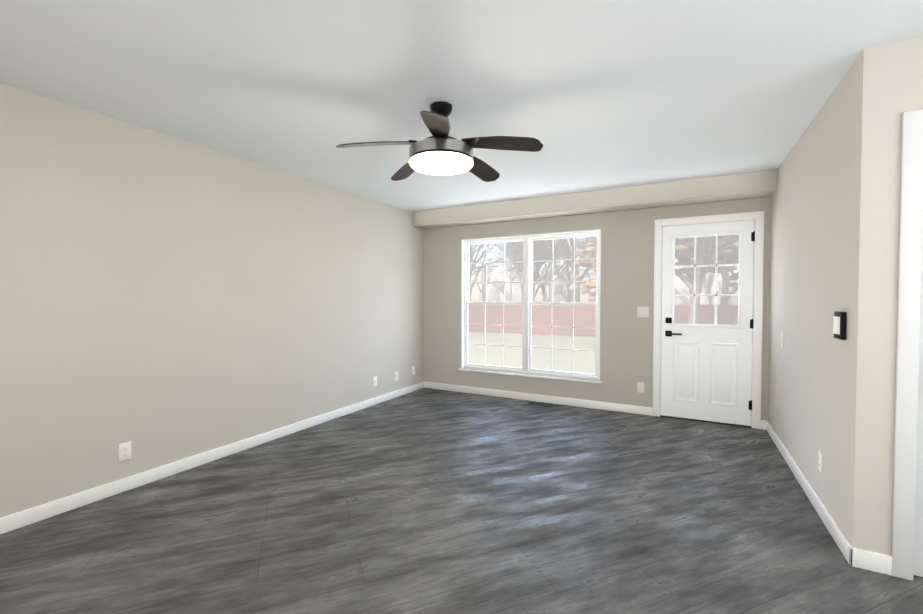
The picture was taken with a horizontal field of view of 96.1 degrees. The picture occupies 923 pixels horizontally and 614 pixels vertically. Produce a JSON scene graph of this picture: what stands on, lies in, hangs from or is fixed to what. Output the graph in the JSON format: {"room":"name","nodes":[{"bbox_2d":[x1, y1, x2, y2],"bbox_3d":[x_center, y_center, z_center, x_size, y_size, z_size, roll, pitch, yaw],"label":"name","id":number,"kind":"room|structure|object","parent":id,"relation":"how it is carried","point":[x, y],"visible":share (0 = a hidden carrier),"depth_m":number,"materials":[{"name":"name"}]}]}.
{"room":"empty living room","nodes":[
{"label":"empty living room","id":0,"kind":"room"},
{"bbox_2d":[0,83,423,517],"bbox_3d":[-1.911,-0.015,3.425,0.120,2.430,5.600,1,2,28],"label":"wall","id":1,"kind":"structure","parent":0,"point":[165,299],"depth_m":2.95,"materials":[{"name":"paint"}]},
{"bbox_2d":[119,441,131,461],"bbox_3d":[-2.220,0.954,2.739,0.008,0.115,0.070,1,2,28],"label":"electrical outlet","id":2,"kind":"object","parent":1,"relation":"attached to","point":[125,451],"visible":1,"depth_m":2.74,"materials":[{"name":"white plastic"}]},
{"bbox_2d":[0,381,424,533],"bbox_3d":[-1.853,1.156,3.421,0.013,0.088,5.600,1,2,28],"label":"baseboard","id":3,"kind":"structure","parent":1,"relation":"attached to","point":[17,520],"depth_m":2.95,"materials":[{"name":"paint"}]},
{"bbox_2d":[373,376,376,386],"bbox_3d":[-1.027,0.889,4.947,0.014,0.115,0.070,1,2,28],"label":"electrical outlet","id":4,"kind":"object","parent":1,"relation":"attached to","point":[374,381],"visible":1,"depth_m":4.94,"materials":[{"name":"white plastic"}]},
{"bbox_2d":[0,388,922,613],"bbox_3d":[0.614,1.280,2.112,5.840,0.100,5.870,1,2,28],"label":"floor","id":5,"kind":"structure","parent":0,"point":[428,501],"depth_m":2.28,"materials":[{"name":"grey wood"}]},
{"bbox_2d":[528,402,553,406],"bbox_3d":[0.951,1.162,4.950,0.300,0.006,0.110,1,2,28],"label":"floor vent","id":6,"kind":"object","parent":5,"relation":"in","point":[541,404],"visible":1,"depth_m":4.94,"materials":[{"name":"grey metal"}]},
{"bbox_2d":[0,0,922,211],"bbox_3d":[0.614,-1.259,2.053,5.840,0.120,5.870,1,2,28],"label":"ceiling","id":7,"kind":"structure","parent":0,"point":[592,95],"depth_m":2.16,"materials":[{"name":"paint"}]},
{"bbox_2d":[336,101,542,181],"bbox_3d":[-0.085,-1.025,2.519,1.152,0.369,1.151,1,2,28],"label":"ceiling fan","id":8,"kind":"object","parent":7,"relation":"hanging from","point":[440,151],"visible":1,"depth_m":2.39,"materials":[{"name":"black metal"}]},
{"bbox_2d":[413,169,776,228],"bbox_3d":[1.151,-1.167,4.779,3.964,0.190,0.265,1,2,28],"label":"soffit","id":9,"kind":"structure","parent":7,"relation":"attached to","point":[757,184],"depth_m":4.41,"materials":[{"name":"paint"}]},
{"bbox_2d":[424,197,771,420],"bbox_3d":[1.970,-0.043,4.600,5.840,2.430,0.150,1,2,28],"label":"wall","id":10,"kind":"structure","parent":0,"point":[627,290],"depth_m":4.68,"materials":[{"name":"paint"}]},
{"bbox_2d":[458,229,602,383],"bbox_3d":[0.813,-0.018,5.194,1.860,1.757,0.153,1,2,28],"label":"window","id":11,"kind":"structure","parent":10,"relation":"in","point":[527,304],"depth_m":5.18,"materials":[{"name":"white plastic"}]},
{"bbox_2d":[424,382,652,415],"bbox_3d":[0.771,1.115,5.180,2.939,0.088,0.013,1,2,28],"label":"baseboard","id":12,"kind":"structure","parent":10,"relation":"attached to","point":[634,409],"depth_m":5.04,"materials":[{"name":"paint"}]},
{"bbox_2d":[637,382,643,392],"bbox_3d":[1.960,0.879,4.536,0.070,0.115,0.008,1,2,28],"label":"electrical outlet","id":13,"kind":"object","parent":10,"relation":"attached to","point":[640,387],"visible":1,"depth_m":4.53,"materials":[{"name":"white plastic"}]},
{"bbox_2d":[637,307,648,316],"bbox_3d":[1.973,0.055,4.508,0.116,0.115,0.012,1,2,28],"label":"light switch","id":14,"kind":"object","parent":10,"relation":"attached to","point":[642,311],"visible":1,"depth_m":4.51,"materials":[{"name":"white plastic"}]},
{"bbox_2d":[660,414,750,427],"bbox_3d":[2.528,1.172,4.337,0.806,0.014,0.174,1,2,28],"label":"sill","id":15,"kind":"structure","parent":10,"relation":"attached to","point":[705,421],"depth_m":4.25,"materials":[{"name":"grey metal"}]},
{"bbox_2d":[661,220,754,425],"bbox_3d":[2.493,0.162,4.239,0.808,2.022,0.098,1,2,28],"label":"entry door","id":16,"kind":"structure","parent":10,"relation":"in","point":[706,371],"depth_m":4.24,"materials":[{"name":"paint"}]},
{"bbox_2d":[652,211,763,428],"bbox_3d":[2.521,0.125,4.298,0.956,2.108,0.166,1,2,28],"label":"door frame","id":17,"kind":"structure","parent":10,"relation":"attached to","point":[757,217],"depth_m":4.07,"materials":[{"name":"paint"}]},
{"bbox_2d":[761,420,765,429],"bbox_3d":[2.932,1.142,4.017,0.056,0.088,0.013,1,2,28],"label":"baseboard","id":18,"kind":"structure","parent":10,"relation":"attached to","point":[763,424],"depth_m":4.01,"materials":[{"name":"paint"}]},
{"bbox_2d":[768,41,899,554],"bbox_3d":[2.465,-0.004,2.938,0.120,2.430,2.308,1,2,28],"label":"wall","id":19,"kind":"structure","parent":0,"point":[833,204],"depth_m":2.14,"materials":[{"name":"paint"}]},
{"bbox_2d":[781,333,783,346],"bbox_3d":[2.650,0.270,3.429,0.012,0.115,0.070,1,2,28],"label":"light switch","id":20,"kind":"object","parent":19,"relation":"attached to","point":[782,339],"visible":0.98,"depth_m":3.42,"materials":[{"name":"white plastic"}]},
{"bbox_2d":[766,421,852,563],"bbox_3d":[2.400,1.166,2.985,0.013,0.088,2.308,1,2,28],"label":"baseboard","id":21,"kind":"structure","parent":19,"relation":"attached to","point":[838,536],"depth_m":2.49,"materials":[{"name":"paint"}]},
{"bbox_2d":[818,450,822,472],"bbox_3d":[2.116,0.912,2.447,0.008,0.115,0.070,1,2,28],"label":"electrical outlet","id":22,"kind":"object","parent":19,"relation":"attached to","point":[820,461],"visible":1,"depth_m":2.44,"materials":[{"name":"white plastic"}]},
{"bbox_2d":[833,311,846,339],"bbox_3d":[1.949,0.094,2.138,0.028,0.140,0.110,1,2,28],"label":"thermostat","id":23,"kind":"object","parent":19,"relation":"attached to","point":[839,324],"visible":1,"depth_m":2.10,"materials":[{"name":"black plastic"}]},
{"bbox_2d":[887,37,922,555],"bbox_3d":[2.667,0.027,1.587,1.516,2.430,0.120,1,2,28],"label":"wall","id":24,"kind":"structure","parent":0,"point":[910,92],"depth_m":1.87,"materials":[{"name":"paint"}]},
{"bbox_2d":[849,547,891,575],"bbox_3d":[1.918,1.190,1.942,0.154,0.088,0.013,1,2,28],"label":"baseboard return","id":25,"kind":"object","parent":24,"relation":"attached to","point":[872,561],"visible":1,"depth_m":1.94,"materials":[{"name":"paint"}]},
{"bbox_2d":[891,109,922,580],"bbox_3d":[2.432,0.185,1.708,0.966,2.108,0.136,1,2,28],"label":"trim","id":26,"kind":"structure","parent":24,"relation":"attached to","point":[907,348],"depth_m":1.86,"materials":[{"name":"paint"}]},
{"bbox_2d":[913,220,922,576],"bbox_3d":[2.416,0.221,1.681,0.812,2.022,0.087,1,2,28],"label":"closet door","id":27,"kind":"structure","parent":24,"relation":"in","point":[918,552],"depth_m":1.88,"materials":[{"name":"paint"}]},
{"label":"outside","id":28,"kind":"structure","parent":0,"visible":0},
{"bbox_2d":[468,235,738,373],"bbox_3d":[19.513,-4.030,43.006,120.000,14.699,84.240,1,2,28],"label":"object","id":29,"kind":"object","parent":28,"point":[591,340],"depth_m":21.47,"materials":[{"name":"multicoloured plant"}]}
]}

